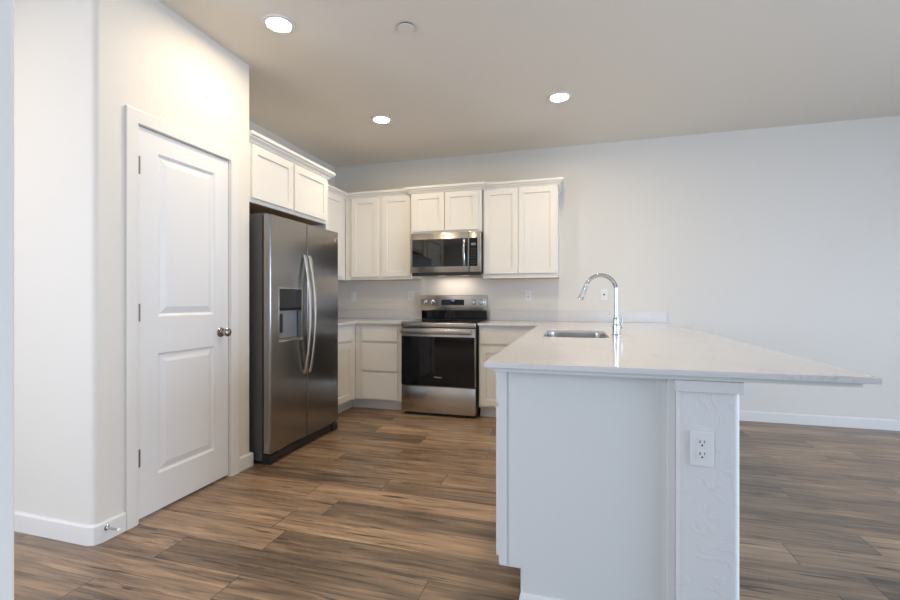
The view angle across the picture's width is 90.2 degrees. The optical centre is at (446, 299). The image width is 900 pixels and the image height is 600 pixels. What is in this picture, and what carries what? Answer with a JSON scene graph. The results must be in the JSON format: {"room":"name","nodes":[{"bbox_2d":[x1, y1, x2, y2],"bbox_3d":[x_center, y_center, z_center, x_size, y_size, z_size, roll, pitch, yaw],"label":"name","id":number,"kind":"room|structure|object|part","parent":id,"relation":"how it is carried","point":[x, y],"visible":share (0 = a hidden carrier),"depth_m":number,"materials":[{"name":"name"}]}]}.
{"room":"kitchen","nodes":[
{"label":"kitchen","id":0,"kind":"room"},
{"bbox_2d":[0,0,13,599],"bbox_3d":[-1.459,-0.229,-1.427,0.120,2.743,4.649,0,0,16],"label":"wall","id":1,"kind":"structure","parent":0,"point":[6,6],"depth_m":0.77,"materials":[{"name":"white paint"}]},
{"bbox_2d":[14,0,248,524],"bbox_3d":[-2.380,-0.229,2.838,1.850,2.743,1.040,0,0,16],"label":"wall","id":2,"kind":"structure","parent":0,"point":[78,63],"depth_m":2.17,"materials":[{"name":"white paint"}]},
{"bbox_2d":[14,511,125,545],"bbox_3d":[-2.500,1.097,2.399,1.864,0.092,0.158,0,0,16],"label":"baseboard","id":3,"kind":"structure","parent":2,"relation":"attached to","point":[27,523],"depth_m":2.13,"materials":[{"name":"white paint"}]},
{"bbox_2d":[104,525,121,531],"bbox_3d":[-1.567,1.081,2.111,0.087,0.026,0.026,0,0,16],"label":"door stop","id":4,"kind":"object","parent":2,"relation":"attached to","point":[106,527],"visible":1,"depth_m":2.11,"materials":[{"name":"silver metal"}]},
{"bbox_3d":[-1.575,1.081,2.113,0.072,0.026,0.026,0,0,16],"label":"rod","id":5,"kind":"part","parent":4,"relation":"part of","materials":[{"name":"silver metal"}]},
{"bbox_2d":[124,105,238,529],"bbox_3d":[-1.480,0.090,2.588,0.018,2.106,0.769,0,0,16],"label":"trim","id":6,"kind":"structure","parent":2,"relation":"attached to","point":[133,117],"depth_m":2.26,"materials":[{"name":"white paint"}]},
{"bbox_2d":[139,126,230,518],"bbox_3d":[-1.481,0.119,2.582,0.102,2.019,0.632,0,0,16],"label":"door","id":7,"kind":"structure","parent":2,"relation":"in","point":[184,331],"depth_m":2.55,"materials":[{"name":"white paint"}]},
{"bbox_3d":[-1.394,0.207,2.820,0.068,0.062,0.062,0,0,16],"label":"knob","id":8,"kind":"part","parent":7,"relation":"part of","materials":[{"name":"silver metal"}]},
{"bbox_2d":[239,452,252,471],"bbox_3d":[-1.390,1.097,3.034,0.084,0.092,0.138,0,0,16],"label":"baseboard","id":9,"kind":"structure","parent":2,"relation":"attached to","point":[246,461],"depth_m":3.02,"materials":[{"name":"white paint"}]},
{"bbox_2d":[249,121,334,186],"bbox_3d":[-1.715,-0.229,4.364,0.100,2.743,2.262,0,0,16],"label":"wall","id":10,"kind":"structure","parent":0,"point":[252,126],"depth_m":4.62,"materials":[{"name":"white paint"}]},
{"bbox_2d":[249,130,335,229],"bbox_3d":[-1.503,-0.011,3.711,0.668,2.309,1.110,0,0,16],"label":"upper cabinet","id":11,"kind":"object","parent":10,"relation":"attached to","point":[284,183],"visible":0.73,"depth_m":3.52,"materials":[{"name":"white paint"}]},
{"bbox_3d":[-1.298,-0.900,3.357,0.020,0.374,0.471,0,0,16],"label":"door","id":12,"kind":"part","parent":11,"relation":"part of","materials":[{"name":"white paint"}]},
{"bbox_3d":[-1.542,-0.694,3.697,0.600,0.014,1.059,0,0,16],"label":"panel","id":13,"kind":"part","parent":11,"relation":"part of","materials":[{"name":"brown wood"}]},
{"bbox_3d":[-1.323,-1.133,3.659,0.295,0.067,1.110,0,0,16],"label":"crown molding","id":14,"kind":"part","parent":11,"relation":"part of","materials":[{"name":"white paint"}]},
{"bbox_3d":[-1.160,-0.900,3.837,0.020,0.374,0.484,0,0,16],"label":"door","id":15,"kind":"part","parent":11,"relation":"part of","materials":[{"name":"white paint"}]},
{"bbox_3d":[-1.391,0.230,4.186,0.618,1.826,0.034,0,0,16],"label":"panel","id":16,"kind":"part","parent":11,"relation":"part of","materials":[{"name":"white paint"}]},
{"bbox_2d":[328,184,346,279],"bbox_3d":[-1.385,-0.698,4.656,0.368,0.966,0.858,0,0,16],"label":"upper cabinet","id":17,"kind":"object","parent":10,"relation":"attached to","point":[336,197],"visible":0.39,"depth_m":4.87,"materials":[{"name":"white paint"}]},
{"bbox_3d":[-1.201,-0.681,4.774,0.020,0.868,0.356,0,0,16],"label":"door","id":18,"kind":"part","parent":17,"relation":"part of","materials":[{"name":"white paint"}]},
{"bbox_3d":[-1.225,-1.147,4.639,0.050,0.067,0.802,0,0,16],"label":"crown molding","id":19,"kind":"part","parent":17,"relation":"part of","materials":[{"name":"white paint"}]},
{"bbox_3d":[-1.266,-0.674,4.620,0.019,0.919,0.857,0,0,16],"label":"frame","id":20,"kind":"part","parent":17,"relation":"part of","materials":[{"name":"white paint"}]},
{"bbox_2d":[14,400,899,599],"bbox_3d":[0.632,1.193,0.206,9.300,0.100,9.147,0,0,16],"label":"floor","id":21,"kind":"structure","parent":0,"point":[384,504],"depth_m":2.27,"materials":[{"name":"wood"}]},
{"bbox_2d":[249,213,337,464],"bbox_3d":[-1.408,0.271,3.618,0.816,1.745,0.922,0,0,16],"label":"refrigerator","id":22,"kind":"object","parent":21,"relation":"on","point":[293,265],"visible":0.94,"depth_m":3.31,"materials":[{"name":"grey metal"}]},
{"bbox_3d":[-1.176,0.238,3.298,0.052,1.653,0.436,0,0,16],"label":"door","id":23,"kind":"part","parent":22,"relation":"part of","materials":[{"name":"silver metal"}]},
{"bbox_3d":[-1.170,0.003,3.310,0.046,0.157,0.268,0,0,16],"label":"dispenser panel","id":24,"kind":"part","parent":22,"relation":"part of","materials":[{"name":"black plastic"}]},
{"bbox_3d":[-1.149,0.110,3.304,0.009,0.390,0.286,0,0,16],"label":"dispenser frame","id":25,"kind":"part","parent":22,"relation":"part of","materials":[{"name":"silver metal"}]},
{"bbox_3d":[-1.069,0.115,3.452,0.073,0.913,0.027,0,0,16],"label":"handle","id":26,"kind":"part","parent":22,"relation":"part of","materials":[{"name":"silver metal"}]},
{"bbox_3d":[-1.050,0.115,3.516,0.073,0.913,0.027,0,0,16],"label":"handle","id":27,"kind":"part","parent":22,"relation":"part of","materials":[{"name":"silver metal"}]},
{"bbox_3d":[-1.047,0.238,3.744,0.052,1.653,0.478,0,0,16],"label":"door","id":28,"kind":"part","parent":22,"relation":"part of","materials":[{"name":"silver metal"}]},
{"bbox_2d":[338,324,354,412],"bbox_3d":[-1.297,0.697,4.521,0.614,0.893,0.656,0,0,16],"label":"base cabinet","id":29,"kind":"object","parent":21,"relation":"on","point":[346,333],"visible":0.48,"depth_m":4.48,"materials":[{"name":"white paint"}]},
{"bbox_3d":[-1.032,0.356,4.370,0.020,0.123,0.463,0,0,16],"label":"drawer","id":30,"kind":"part","parent":29,"relation":"part of","materials":[{"name":"white paint"}]},
{"bbox_3d":[-1.032,0.729,4.370,0.020,0.572,0.463,0,0,16],"label":"door","id":31,"kind":"part","parent":29,"relation":"part of","materials":[{"name":"white paint"}]},
{"bbox_2d":[338,318,417,324],"bbox_3d":[-0.979,0.239,4.707,1.122,0.020,1.192,0,0,16],"label":"countertop","id":32,"kind":"structure","parent":29,"relation":"on","point":[341,321],"depth_m":4.64,"materials":[{"name":"white stone"}]},
{"bbox_2d":[353,323,402,409],"bbox_3d":[-0.653,0.697,4.906,0.598,0.893,0.628,0,0,16],"label":"base cabinet","id":33,"kind":"object","parent":21,"relation":"on","point":[378,346],"visible":0.66,"depth_m":4.60,"materials":[{"name":"white paint"}]},
{"bbox_3d":[-0.687,0.888,4.599,0.401,0.270,0.020,0,0,16],"label":"drawer","id":34,"kind":"part","parent":33,"relation":"part of","materials":[{"name":"white paint"}]},
{"bbox_3d":[-0.687,0.592,4.599,0.401,0.278,0.020,0,0,16],"label":"drawer","id":35,"kind":"part","parent":33,"relation":"part of","materials":[{"name":"white paint"}]},
{"bbox_3d":[-0.687,0.361,4.599,0.401,0.133,0.020,0,0,16],"label":"drawer","id":36,"kind":"part","parent":33,"relation":"part of","materials":[{"name":"white paint"}]},
{"bbox_2d":[400,295,487,417],"bbox_3d":[-0.004,0.548,4.651,0.765,1.190,0.713,0,0,16],"label":"range","id":37,"kind":"object","parent":21,"relation":"on","point":[440,358],"visible":1,"depth_m":4.38,"materials":[{"name":"grey metal"}]},
{"bbox_3d":[-0.105,0.311,4.336,0.713,0.041,0.052,0,0,16],"label":"handle","id":38,"kind":"part","parent":37,"relation":"part of","materials":[{"name":"silver metal"}]},
{"bbox_3d":[-0.083,0.563,4.378,0.752,0.564,0.046,0,0,16],"label":"oven door","id":39,"kind":"part","parent":37,"relation":"part of","materials":[{"name":"black glass"}]},
{"bbox_3d":[-0.090,0.603,4.355,0.744,0.479,0.005,0,0,16],"label":"door glass","id":40,"kind":"part","parent":37,"relation":"part of","materials":[{"name":"black glass"}]},
{"bbox_3d":[-0.082,0.981,4.379,0.751,0.257,0.044,0,0,16],"label":"storage drawer","id":41,"kind":"part","parent":37,"relation":"part of","materials":[{"name":"silver metal"}]},
{"bbox_2d":[401,319,486,327],"bbox_3d":[-0.010,0.248,4.629,0.765,0.052,0.576,0,0,16],"label":"cooktop","id":42,"kind":"object","parent":37,"relation":"in","point":[420,323],"depth_m":4.40,"materials":[{"name":"silver metal"}]},
{"bbox_3d":[0.083,0.173,4.971,0.741,0.098,0.050,0,0,16],"label":"backguard glass","id":43,"kind":"part","parent":37,"relation":"part of","materials":[{"name":"black glass"}]},
{"bbox_2d":[479,325,535,416],"bbox_3d":[0.685,0.697,4.519,0.607,0.893,0.628,0,0,16],"label":"base cabinet","id":44,"kind":"object","parent":21,"relation":"on","point":[492,339],"visible":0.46,"depth_m":4.28,"materials":[{"name":"white paint"}]},
{"bbox_3d":[0.590,0.735,4.229,0.556,0.560,0.020,0,0,16],"label":"door","id":45,"kind":"part","parent":44,"relation":"part of","materials":[{"name":"white paint"}]},
{"bbox_3d":[0.590,0.360,4.229,0.556,0.130,0.020,0,0,16],"label":"drawer","id":46,"kind":"part","parent":44,"relation":"part of","materials":[{"name":"white paint"}]},
{"bbox_2d":[496,371,674,599],"bbox_3d":[0.564,0.704,1.905,0.621,0.879,0.623,0,0,16],"label":"base cabinet","id":47,"kind":"object","parent":21,"relation":"on","point":[497,372],"depth_m":1.61,"materials":[{"name":"white paint"}]},
{"bbox_3d":[0.279,0.341,2.002,0.020,0.120,0.558,0,0,16],"label":"drawer","id":48,"kind":"part","parent":47,"relation":"part of","materials":[{"name":"white paint"}]},
{"bbox_3d":[0.240,0.704,1.867,0.020,0.572,0.276,0,0,16],"label":"door","id":49,"kind":"part","parent":47,"relation":"part of","materials":[{"name":"white paint"}]},
{"bbox_3d":[0.511,1.119,1.611,0.494,0.048,0.028,0,0,16],"label":"shoe molding","id":50,"kind":"part","parent":47,"relation":"part of","materials":[{"name":"white paint"}]},
{"bbox_3d":[0.490,0.704,1.618,0.604,0.878,0.029,0,0,16],"label":"end panel","id":51,"kind":"part","parent":47,"relation":"part of","materials":[{"name":"white wood"}]},
{"bbox_3d":[0.765,0.704,1.529,0.026,0.878,0.012,0,0,16],"label":"scribe molding","id":52,"kind":"part","parent":47,"relation":"part of","materials":[{"name":"white paint"}]},
{"bbox_3d":[0.833,0.704,2.846,0.615,0.879,1.326,0,0,16],"label":"cabinet","id":53,"kind":"object","parent":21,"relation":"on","visible":0},
{"bbox_2d":[478,320,881,387],"bbox_3d":[0.874,0.246,3.107,1.763,0.035,3.236,0,0,16],"label":"countertop","id":54,"kind":"structure","parent":53,"relation":"on","point":[655,350],"depth_m":1.74,"materials":[{"name":"white stone"}]},
{"bbox_2d":[545,332,606,337],"bbox_3d":[0.869,0.344,3.028,0.430,0.190,0.732,0,0,16],"label":"sink","id":55,"kind":"object","parent":54,"relation":"in","point":[549,334],"visible":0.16,"depth_m":3.36,"materials":[{"name":"silver metal"}]},
{"bbox_2d":[578,273,622,335],"bbox_3d":[0.980,0.031,2.860,0.273,0.396,0.053,0,0,16],"label":"faucet","id":56,"kind":"object","parent":54,"relation":"on","point":[616,327],"visible":1,"depth_m":2.83,"materials":[{"name":"silver metal"}]},
{"bbox_3d":[0.987,-0.024,2.858,0.203,0.286,0.025,0,0,16],"label":"spout","id":57,"kind":"part","parent":56,"relation":"part of","materials":[{"name":"silver metal"}]},
{"bbox_2d":[158,0,899,166],"bbox_3d":[0.632,-1.650,0.206,9.300,0.100,9.147,0,0,16],"label":"ceiling","id":58,"kind":"structure","parent":0,"point":[471,77],"depth_m":3.07,"materials":[{"name":"beige paint"}]},
{"bbox_2d":[262,14,295,33],"bbox_3d":[-0.974,-1.595,2.605,0.184,0.008,0.184,0,0,16],"label":"recessed light","id":59,"kind":"object","parent":58,"relation":"in","point":[276,23],"visible":1,"depth_m":2.60,"materials":[{"name":"white paint"}]},
{"bbox_2d":[371,115,391,123],"bbox_3d":[-0.579,-1.595,3.988,0.184,0.008,0.184,0,0,16],"label":"recessed light","id":60,"kind":"object","parent":58,"relation":"in","point":[379,119],"visible":1,"depth_m":3.98,"materials":[{"name":"white paint"}]},
{"bbox_2d":[398,22,413,32],"bbox_3d":[-0.238,-1.593,2.629,0.096,0.012,0.096,0,0,16],"label":"sprinkler cover","id":61,"kind":"object","parent":58,"relation":"attached to","point":[404,27],"visible":1,"depth_m":2.62,"materials":[{"name":"beige paint"}]},
{"bbox_2d":[548,92,570,102],"bbox_3d":[0.893,-1.595,3.545,0.184,0.008,0.184,0,0,16],"label":"recessed light","id":62,"kind":"object","parent":58,"relation":"in","point":[558,97],"visible":1,"depth_m":3.54,"materials":[{"name":"white paint"}]},
{"bbox_2d":[335,116,899,419],"bbox_3d":[2.460,-0.229,4.386,8.110,2.743,0.100,0,0,16],"label":"wall","id":63,"kind":"structure","parent":0,"point":[785,239],"depth_m":4.25,"materials":[{"name":"white paint"}]},
{"bbox_2d":[351,291,355,300],"bbox_3d":[-1.115,-0.040,5.363,0.070,0.114,0.009,0,0,16],"label":"light switch","id":64,"kind":"object","parent":63,"relation":"attached to","point":[353,293],"visible":1,"depth_m":5.36,"materials":[{"name":"white plastic"}]},
{"bbox_2d":[338,310,421,318],"bbox_3d":[-0.806,0.178,5.267,1.100,0.102,0.020,0,0,16],"label":"backsplash","id":65,"kind":"structure","parent":63,"relation":"attached to","point":[354,314],"depth_m":5.25,"materials":[{"name":"white stone"}]},
{"bbox_2d":[346,189,421,280],"bbox_3d":[-0.716,-0.698,5.054,0.796,0.966,0.378,0,0,16],"label":"upper cabinet","id":66,"kind":"object","parent":63,"relation":"attached to","point":[378,223],"visible":0.85,"depth_m":4.91,"materials":[{"name":"white paint"}]},
{"bbox_3d":[-0.900,-0.681,4.952,0.324,0.868,0.020,0,0,16],"label":"door","id":67,"kind":"part","parent":66,"relation":"part of","materials":[{"name":"white paint"}]},
{"bbox_3d":[-0.762,-1.147,4.896,0.796,0.067,0.050,0,0,16],"label":"crown molding","id":68,"kind":"part","parent":66,"relation":"part of","materials":[{"name":"white paint"}]},
{"bbox_3d":[-0.704,-0.226,5.087,0.792,0.014,0.310,0,0,16],"label":"panel","id":69,"kind":"part","parent":66,"relation":"part of","materials":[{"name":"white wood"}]},
{"bbox_3d":[-0.542,-0.681,4.848,0.324,0.868,0.020,0,0,16],"label":"door","id":70,"kind":"part","parent":66,"relation":"part of","materials":[{"name":"white paint"}]},
{"bbox_2d":[408,291,413,299],"bbox_3d":[-0.409,-0.044,5.159,0.070,0.114,0.008,0,0,16],"label":"wall outlet","id":71,"kind":"object","parent":63,"relation":"attached to","point":[410,293],"visible":1,"depth_m":5.16,"materials":[{"name":"white plastic"}]},
{"bbox_2d":[405,181,485,233],"bbox_3d":[0.032,-0.935,4.812,0.865,0.492,0.428,0,0,16],"label":"upper cabinet","id":72,"kind":"object","parent":63,"relation":"attached to","point":[458,207],"visible":0.94,"depth_m":4.63,"materials":[{"name":"white paint"}]},
{"bbox_3d":[-0.190,-0.911,4.695,0.350,0.396,0.020,0,0,16],"label":"door","id":73,"kind":"part","parent":72,"relation":"part of","materials":[{"name":"white paint"}]},
{"bbox_3d":[-0.014,-1.147,4.652,0.865,0.067,0.095,0,0,16],"label":"crown molding","id":74,"kind":"part","parent":72,"relation":"part of","materials":[{"name":"white paint"}]},
{"bbox_2d":[411,231,482,275],"bbox_3d":[0.038,-0.466,4.788,0.749,0.441,0.469,0,0,16],"label":"microwave","id":75,"kind":"object","parent":72,"relation":"attached to","point":[450,253],"visible":1,"depth_m":4.60,"materials":[{"name":"silver metal"}]},
{"bbox_3d":[0.177,-0.473,4.528,0.026,0.281,0.045,0,0,16],"label":"handle","id":76,"kind":"part","parent":75,"relation":"part of","materials":[{"name":"silver metal"}]},
{"bbox_3d":[0.289,-0.481,4.536,0.126,0.409,0.035,0,0,16],"label":"control panel","id":77,"kind":"part","parent":75,"relation":"part of","materials":[{"name":"silver metal"}]},
{"bbox_3d":[0.154,-0.911,4.595,0.350,0.396,0.020,0,0,16],"label":"door","id":78,"kind":"part","parent":72,"relation":"part of","materials":[{"name":"white paint"}]},
{"bbox_2d":[483,177,563,278],"bbox_3d":[0.794,-0.698,4.618,0.797,0.966,0.379,0,0,16],"label":"upper cabinet","id":79,"kind":"object","parent":63,"relation":"attached to","point":[521,217],"visible":0.99,"depth_m":4.46,"materials":[{"name":"white paint"}]},
{"bbox_3d":[0.550,-0.687,4.532,0.346,0.856,0.020,0,0,16],"label":"door","id":80,"kind":"part","parent":79,"relation":"part of","materials":[{"name":"white paint"}]},
{"bbox_3d":[0.779,-0.226,4.657,0.747,0.014,0.310,0,0,16],"label":"panel","id":81,"kind":"part","parent":79,"relation":"part of","materials":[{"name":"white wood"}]},
{"bbox_3d":[0.794,-1.147,4.618,0.797,0.067,0.379,0,0,16],"label":"crown molding","id":82,"kind":"part","parent":79,"relation":"part of","materials":[{"name":"white paint"}]},
{"bbox_3d":[0.897,-0.687,4.432,0.368,0.856,0.020,0,0,16],"label":"door","id":83,"kind":"part","parent":79,"relation":"part of","materials":[{"name":"white paint"}]},
{"bbox_2d":[525,290,531,300],"bbox_3d":[0.875,-0.043,4.788,0.070,0.114,0.008,0,0,16],"label":"wall outlet","id":84,"kind":"object","parent":63,"relation":"attached to","point":[528,293],"visible":1,"depth_m":4.79,"materials":[{"name":"white plastic"}]},
{"bbox_2d":[490,311,666,322],"bbox_3d":[1.321,0.178,4.652,1.763,0.102,0.020,0,0,16],"label":"backsplash","id":85,"kind":"structure","parent":63,"relation":"attached to","point":[658,317],"depth_m":4.63,"materials":[{"name":"white stone"}]},
{"bbox_2d":[600,289,607,299],"bbox_3d":[1.607,-0.049,4.575,0.070,0.114,0.009,0,0,16],"label":"wall jack","id":86,"kind":"object","parent":63,"relation":"attached to","point":[603,292],"visible":1,"depth_m":4.57,"materials":[{"name":"white plastic"}]},
{"bbox_2d":[739,410,899,430],"bbox_3d":[4.049,1.097,3.868,4.570,0.092,0.014,0,0,16],"label":"baseboard","id":87,"kind":"structure","parent":63,"relation":"attached to","point":[788,418],"depth_m":4.05,"materials":[{"name":"white paint"}]},
{"bbox_2d":[675,391,738,599],"bbox_3d":[1.304,0.725,3.007,0.188,0.837,3.192,0,0,16],"label":"wall","id":88,"kind":"structure","parent":0,"point":[706,498],"depth_m":1.48,"materials":[{"name":"white paint"}]},
{"bbox_2d":[690,431,713,466],"bbox_3d":[0.840,0.492,1.475,0.070,0.114,0.008,0,0,16],"label":"wall outlet","id":89,"kind":"object","parent":88,"relation":"attached to","point":[701,443],"visible":1,"depth_m":1.47,"materials":[{"name":"white plastic"}]},
{"bbox_2d":[696,450,707,459],"bbox_3d":[0.840,0.511,1.472,0.034,0.028,0.002,0,0,16],"label":"receptacle","id":90,"kind":"object","parent":89,"relation":"attached to","point":[700,454],"depth_m":1.47,"materials":[{"name":"grey plastic"}]},
{"bbox_2d":[696,439,707,447],"bbox_3d":[0.840,0.472,1.472,0.034,0.028,0.002,0,0,16],"label":"receptacle","id":91,"kind":"object","parent":89,"relation":"attached to","point":[700,443],"depth_m":1.47,"materials":[{"name":"grey plastic"}]},
{"bbox_2d":[674,379,744,394],"bbox_3d":[1.302,0.286,3.000,0.200,0.038,3.204,0,0,16],"label":"trim","id":92,"kind":"structure","parent":88,"relation":"on","point":[720,387],"depth_m":1.46,"materials":[{"name":"white paint"}]}
]}

